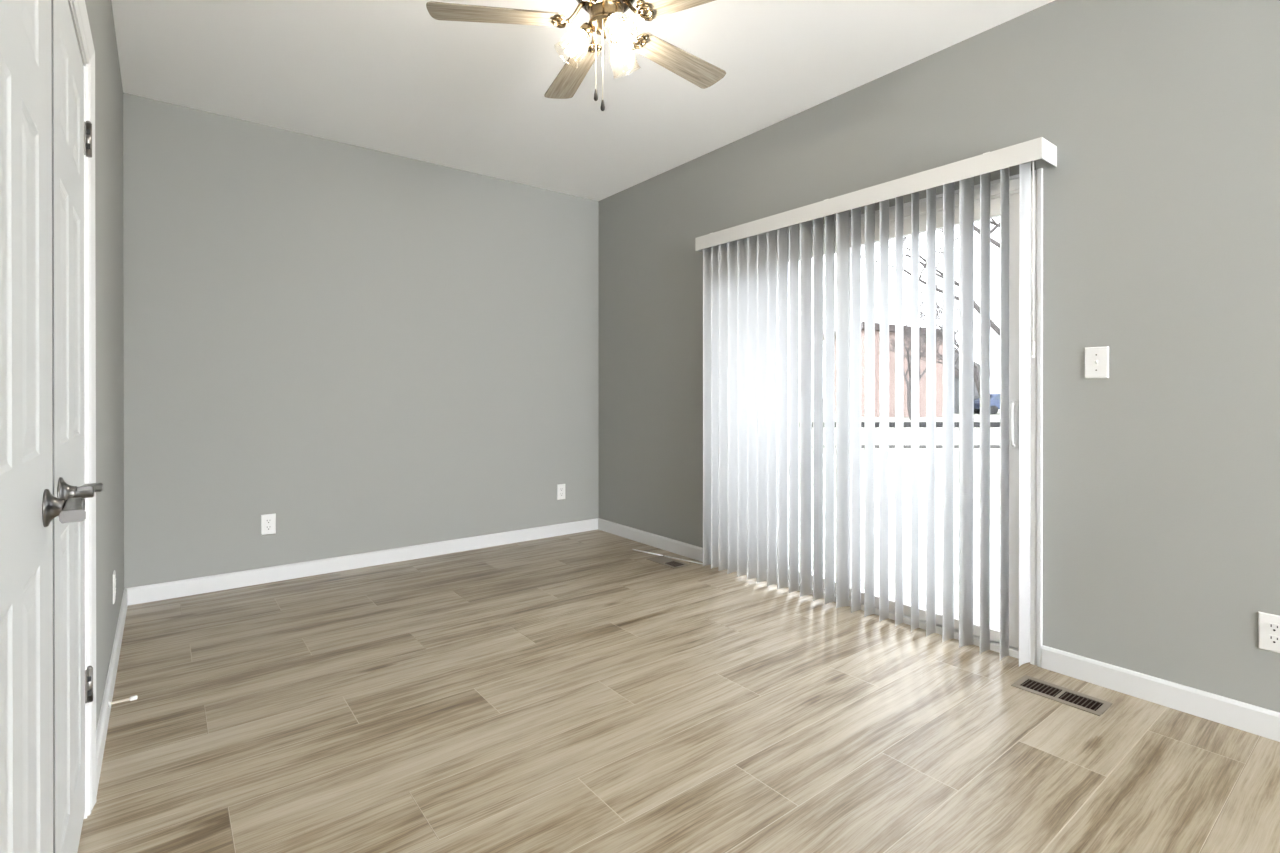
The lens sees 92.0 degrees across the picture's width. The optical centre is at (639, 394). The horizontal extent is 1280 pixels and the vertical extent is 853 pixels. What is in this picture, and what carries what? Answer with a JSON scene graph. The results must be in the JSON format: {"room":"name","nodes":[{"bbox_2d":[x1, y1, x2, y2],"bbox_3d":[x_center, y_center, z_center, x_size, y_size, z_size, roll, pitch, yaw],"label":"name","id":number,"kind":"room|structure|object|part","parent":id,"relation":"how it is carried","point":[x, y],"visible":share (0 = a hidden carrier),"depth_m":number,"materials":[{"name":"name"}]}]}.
{"room":"empty bedroom","nodes":[
{"label":"empty bedroom","id":0,"kind":"room"},
{"bbox_2d":[85,0,123,729],"bbox_3d":[-0.273,-0.197,-0.010,0.120,2.860,8.319,0,0,-38],"label":"wall","id":1,"kind":"structure","parent":0,"point":[109,271],"depth_m":2.39,"materials":[{"name":"grey paint"}]},
{"bbox_2d":[0,0,85,852],"bbox_3d":[-0.877,0.119,0.889,0.096,1.972,0.714,0,0,-38],"label":"door","id":2,"kind":"structure","parent":1,"relation":"in","point":[29,507],"depth_m":0.95,"materials":[{"name":"white paint"}]},
{"bbox_3d":[-1.025,0.199,1.101,0.052,0.067,0.067,0,0,-38],"label":"handle","id":3,"kind":"part","parent":2,"relation":"part of","materials":[{"name":"silver metal"}]},
{"bbox_3d":[-0.983,0.200,1.077,0.034,0.026,0.112,0,0,-38],"label":"lever","id":4,"kind":"part","parent":2,"relation":"part of","materials":[{"name":"silver metal"}]},
{"bbox_2d":[53,0,102,852],"bbox_3d":[-1.292,0.118,1.424,0.096,1.972,0.638,0,0,-38],"label":"door","id":5,"kind":"structure","parent":1,"relation":"in","point":[72,134],"depth_m":1.37,"materials":[{"name":"white paint"}]},
{"bbox_3d":[-1.143,0.199,1.253,0.052,0.067,0.067,0,0,-38],"label":"handle","id":6,"kind":"part","parent":5,"relation":"part of","materials":[{"name":"silver metal"}]},
{"bbox_3d":[-1.156,0.199,1.300,0.034,0.026,0.112,0,0,-38],"label":"lever","id":7,"kind":"part","parent":5,"relation":"part of","materials":[{"name":"silver metal"}]},
{"bbox_2d":[68,0,96,818],"bbox_3d":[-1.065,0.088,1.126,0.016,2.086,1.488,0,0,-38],"label":"trim","id":8,"kind":"structure","parent":1,"relation":"attached to","point":[79,6],"depth_m":1.68,"materials":[{"name":"white paint"}]},
{"bbox_2d":[96,589,127,794],"bbox_3d":[-2.137,1.083,2.511,0.015,0.090,2.014,0,0,-38],"label":"baseboard","id":9,"kind":"structure","parent":1,"relation":"attached to","point":[102,727],"depth_m":2.21,"materials":[{"name":"white paint"}]},
{"bbox_2d":[113,570,115,603],"bbox_3d":[-2.195,0.803,2.581,0.009,0.122,0.076,0,0,-38],"label":"wall outlet","id":10,"kind":"object","parent":1,"relation":"attached to","point":[114,572],"visible":1,"depth_m":2.55,"materials":[{"name":"white plastic"}]},
{"bbox_2d":[108,695,136,706],"bbox_3d":[-1.793,1.061,2.142,0.077,0.020,0.020,0,0,-38],"label":"door stop","id":11,"kind":"object","parent":1,"relation":"attached to","point":[131,698],"visible":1,"depth_m":2.14,"materials":[{"name":"white plastic"}]},
{"bbox_2d":[123,93,598,587],"bbox_3d":[-1.651,-0.196,4.246,3.510,2.880,0.140,0,0,-38],"label":"wall","id":12,"kind":"structure","parent":0,"point":[366,350],"depth_m":3.93,"materials":[{"name":"grey paint"}]},
{"bbox_2d":[261,513,275,534],"bbox_3d":[-2.230,0.778,3.707,0.076,0.122,0.009,0,0,-38],"label":"wall outlet","id":13,"kind":"object","parent":12,"relation":"attached to","point":[268,521],"visible":1,"depth_m":3.70,"materials":[{"name":"white plastic"}]},
{"bbox_2d":[124,518,597,604],"bbox_3d":[-1.548,1.079,4.231,3.050,0.090,0.015,0,0,-38],"label":"baseboard","id":14,"kind":"structure","parent":12,"relation":"attached to","point":[187,587],"depth_m":3.93,"materials":[{"name":"white paint"}]},
{"bbox_2d":[557,484,564,499],"bbox_3d":[-0.630,0.777,4.945,0.076,0.122,0.009,0,0,-38],"label":"wall outlet","id":15,"kind":"object","parent":12,"relation":"attached to","point":[560,487],"visible":1,"depth_m":4.94,"materials":[{"name":"white plastic"}]},
{"bbox_2d":[111,0,1054,200],"bbox_3d":[0.900,-1.659,0.945,3.510,0.100,8.599,0,0,-38],"label":"ceiling","id":16,"kind":"structure","parent":0,"point":[387,76],"depth_m":3.09,"materials":[{"name":"white paint"}]},
{"bbox_2d":[426,0,725,110],"bbox_3d":[-0.105,-1.298,2.224,1.152,0.628,1.173,0,0,-38],"label":"ceiling fan","id":17,"kind":"object","parent":16,"relation":"hanging from","point":[606,19],"visible":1,"depth_m":2.19,"materials":[{"name":"beige wood"}]},
{"bbox_3d":[-0.498,-1.321,2.151,0.465,0.006,0.132,0,9,-7],"label":"blade","id":18,"kind":"part","parent":17,"relation":"part of","materials":[{"name":"beige wood"}]},
{"bbox_3d":[-0.247,-1.238,2.200,0.121,0.132,0.117,0,0,-38],"label":"lamp shade","id":19,"kind":"part","parent":17,"relation":"part of","materials":[{"name":"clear glass"}]},
{"bbox_3d":[-0.275,-1.322,2.540,0.132,0.006,0.465,-10,4,-23],"label":"blade","id":20,"kind":"part","parent":17,"relation":"part of","materials":[{"name":"beige wood"}]},
{"bbox_3d":[-0.221,-1.261,2.199,0.050,0.065,0.048,0,0,-38],"label":"bulb","id":21,"kind":"part","parent":17,"relation":"part of","materials":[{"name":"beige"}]},
{"bbox_3d":[-0.129,-1.170,2.144,0.003,0.293,0.013,0,0,9],"label":"pull chain","id":22,"kind":"part","parent":17,"relation":"part of","materials":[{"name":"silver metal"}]},
{"bbox_3d":[-0.079,-1.261,2.109,0.041,0.065,0.057,0,0,-38],"label":"bulb","id":23,"kind":"part","parent":17,"relation":"part of","materials":[{"name":"beige glass"}]},
{"bbox_3d":[-0.070,-1.237,2.087,0.108,0.132,0.125,0,0,-38],"label":"lamp shade","id":24,"kind":"part","parent":17,"relation":"part of","materials":[{"name":"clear glass"}]},
{"bbox_3d":[-0.073,-1.261,2.278,0.056,0.065,0.042,0,0,-38],"label":"bulb","id":25,"kind":"part","parent":17,"relation":"part of","materials":[{"name":"beige glass"}]},
{"bbox_3d":[-0.061,-1.238,2.299,0.124,0.132,0.112,0,0,-38],"label":"lamp shade","id":26,"kind":"part","parent":17,"relation":"part of","materials":[{"name":"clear glass"}]},
{"bbox_3d":[0.206,-1.321,2.010,0.465,0.006,0.132,0,-9,29],"label":"blade","id":27,"kind":"part","parent":17,"relation":"part of","materials":[{"name":"brown wood"}]},
{"bbox_3d":[0.154,-1.322,2.451,0.465,0.006,0.132,0,-9,-43],"label":"blade","id":28,"kind":"part","parent":17,"relation":"part of","materials":[{"name":"brown wood"}]},
{"bbox_2d":[77,529,1279,852],"bbox_3d":[0.845,1.192,0.909,3.370,0.120,8.399,0,0,-38],"label":"floor","id":29,"kind":"structure","parent":0,"point":[581,692],"depth_m":2.10,"materials":[{"name":"brown wood"}]},
{"bbox_2d":[633,549,702,563],"bbox_3d":[0.194,1.120,4.272,0.632,0.008,0.009,0,0,39],"label":"rod","id":30,"kind":"object","parent":29,"relation":"on","point":[633,549],"visible":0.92,"depth_m":4.26,"materials":[{"name":"white"}]},
{"bbox_2d":[647,556,689,568],"bbox_3d":[0.186,1.122,4.149,0.140,0.004,0.290,0,0,-38],"label":"floor vent","id":31,"kind":"object","parent":29,"relation":"in","point":[663,560],"visible":1,"depth_m":4.14,"materials":[{"name":"brown metal"}]},
{"bbox_2d":[1011,675,1111,715],"bbox_3d":[1.580,1.126,2.323,0.140,0.004,0.290,0,0,-38],"label":"floor vent","id":32,"kind":"object","parent":29,"relation":"in","point":[1081,701],"visible":1,"depth_m":2.31,"materials":[{"name":"brown metal"}]},
{"bbox_2d":[598,0,1279,712],"bbox_3d":[2.250,-0.201,1.942,0.160,2.860,8.319,0,0,-38],"label":"wall","id":33,"kind":"structure","parent":0,"point":[1161,199],"depth_m":2.38,"materials":[{"name":"grey paint"}]},
{"bbox_2d":[598,518,702,561],"bbox_3d":[0.058,1.078,4.634,0.015,0.090,1.344,0,0,-38],"label":"baseboard","id":34,"kind":"structure","parent":33,"relation":"attached to","point":[671,545],"depth_m":4.57,"materials":[{"name":"white paint"}]},
{"bbox_2d":[695,137,1056,665],"bbox_3d":[1.029,0.045,3.262,0.156,2.122,1.995,0,0,-38],"label":"vertical blind","id":35,"kind":"object","parent":33,"relation":"attached to","point":[745,275],"visible":1,"depth_m":3.12,"materials":[{"name":"grey plastic"}]},
{"bbox_2d":[777,178,1018,658],"bbox_3d":[1.124,0.101,3.367,0.148,2.063,1.864,0,0,-38],"label":"door","id":36,"kind":"structure","parent":33,"relation":"in","point":[1013,184],"depth_m":2.68,"materials":[{"name":"white plastic"}]},
{"bbox_3d":[0.880,0.107,3.725,0.038,1.967,0.936,0,0,-38],"label":"fixed panel","id":37,"kind":"part","parent":36,"relation":"part of","materials":[{"name":"glass"}]},
{"bbox_3d":[1.373,0.109,3.014,0.038,1.967,0.936,0,0,-38],"label":"sliding panel","id":38,"kind":"part","parent":36,"relation":"part of","materials":[{"name":"clear glass"}]},
{"bbox_3d":[1.603,0.128,2.657,0.037,0.210,0.026,0,0,-38],"label":"pull handle","id":39,"kind":"part","parent":36,"relation":"part of","materials":[{"name":"white plastic"}]},
{"bbox_2d":[777,168,1042,666],"bbox_3d":[1.070,0.094,3.326,0.013,2.065,1.944,0,0,-38],"label":"trim","id":40,"kind":"structure","parent":33,"relation":"attached to","point":[1036,493],"depth_m":2.57,"materials":[{"name":"white paint"}]},
{"bbox_2d":[1085,346,1108,377],"bbox_3d":[1.777,-0.126,2.407,0.019,0.122,0.078,0,0,-38],"label":"light switch","id":41,"kind":"object","parent":33,"relation":"attached to","point":[1096,358],"visible":1,"depth_m":2.41,"materials":[{"name":"white plastic"}]},
{"bbox_2d":[1042,645,1279,741],"bbox_3d":[3.165,1.087,0.619,0.015,0.090,4.901,0,0,-38],"label":"baseboard","id":42,"kind":"structure","parent":33,"relation":"attached to","point":[1260,721],"depth_m":2.23,"materials":[{"name":"white paint"}]},
{"bbox_2d":[1258,611,1279,652],"bbox_3d":[2.080,0.783,2.025,0.009,0.122,0.076,0,0,-38],"label":"wall outlet","id":43,"kind":"object","parent":33,"relation":"attached to","point":[1268,624],"visible":1,"depth_m":2.03,"materials":[{"name":"white plastic"}]},
{"bbox_2d":[1267,635,1279,644],"bbox_3d":[2.079,0.802,2.024,0.004,0.027,0.034,0,0,-38],"label":"receptacle","id":44,"kind":"object","parent":43,"relation":"attached to","point":[1271,639],"depth_m":2.02,"materials":[{"name":"white plastic"}]},
{"bbox_2d":[1267,623,1279,632],"bbox_3d":[2.079,0.763,2.024,0.004,0.027,0.034,0,0,-38],"label":"receptacle","id":45,"kind":"object","parent":43,"relation":"attached to","point":[1271,627],"depth_m":2.02,"materials":[{"name":"white plastic"}]},
{"label":"outside","id":46,"kind":"structure","parent":0,"visible":0},
{"bbox_2d":[788,445,999,447],"bbox_3d":[6.430,1.387,16.554,20.524,0.020,0.700,0,0,0],"label":"footpath","id":47,"kind":"structure","parent":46,"point":[862,446],"depth_m":16.45,"materials":[{"name":"grey"}]},
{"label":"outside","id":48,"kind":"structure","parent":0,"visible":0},
{"bbox_2d":[788,398,999,527],"bbox_3d":[38.204,1.333,67.502,136.952,0.100,180.000,0,0,-38],"label":"fence","id":49,"kind":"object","parent":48,"point":[994,431],"depth_m":11.79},
{"bbox_2d":[788,293,862,349],"bbox_3d":[18.771,-4.630,55.486,10.378,11.894,11.517,0,0,29],"label":"bare tree","id":50,"kind":"object","parent":49,"relation":"on","point":[824,293],"visible":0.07,"depth_m":54.38,"materials":[{"name":"grey plant"}]},
{"bbox_2d":[823,321,942,416],"bbox_3d":[16.211,-1.544,41.498,5.579,5.770,8.600,0,0,0],"label":"brick house","id":51,"kind":"structure","parent":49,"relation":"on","point":[939,367],"depth_m":37.51,"materials":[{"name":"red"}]},
{"bbox_2d":[788,498,999,628],"bbox_3d":[2.358,1.324,4.420,3.040,0.200,5.100,0,0,-38],"label":"patio","id":52,"kind":"structure","parent":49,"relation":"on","point":[994,531],"depth_m":4.51,"materials":[{"name":"grey concrete"}]},
{"bbox_2d":[877,284,958,419],"bbox_3d":[15.445,-2.466,33.446,4.503,7.689,6.715,0,0,8],"label":"bare tree","id":53,"kind":"object","parent":49,"relation":"on","point":[908,334],"visible":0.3,"depth_m":33.03,"materials":[{"name":"grey plant"}]},
{"bbox_2d":[861,219,999,335],"bbox_3d":[8.319,-3.939,12.907,9.787,10.716,9.542,0,0,12],"label":"bare tree","id":54,"kind":"object","parent":49,"relation":"on","point":[993,325],"visible":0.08,"depth_m":15.09,"materials":[{"name":"grey plant"}]},
{"bbox_2d":[889,279,996,401],"bbox_3d":[11.977,-1.645,24.663,5.784,6.064,4.104,0,0,-38],"label":"bare tree","id":55,"kind":"object","parent":49,"relation":"on","point":[977,375],"visible":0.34,"depth_m":24.13,"materials":[{"name":"grey plant"}]},
{"bbox_2d":[954,351,990,413],"bbox_3d":[22.405,-1.060,48.500,4.804,4.770,9.600,0,0,0],"label":"house","id":56,"kind":"structure","parent":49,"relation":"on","point":[956,372],"depth_m":44.00,"materials":[{"name":"grey"}]},
{"bbox_2d":[974,393,999,413],"bbox_3d":[25.472,0.612,43.004,4.320,1.450,1.800,0,0,0],"label":"parked car","id":57,"kind":"object","parent":49,"relation":"on","point":[994,397],"visible":0.3,"depth_m":42.16,"materials":[{"name":"blue paint"}]},
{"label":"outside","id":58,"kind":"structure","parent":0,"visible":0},
{"bbox_2d":[788,422,999,426],"bbox_3d":[11.605,1.360,28.255,37.040,0.020,4.500,0,0,0],"label":"street","id":59,"kind":"structure","parent":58,"point":[891,424],"depth_m":28.09,"materials":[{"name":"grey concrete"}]}
]}

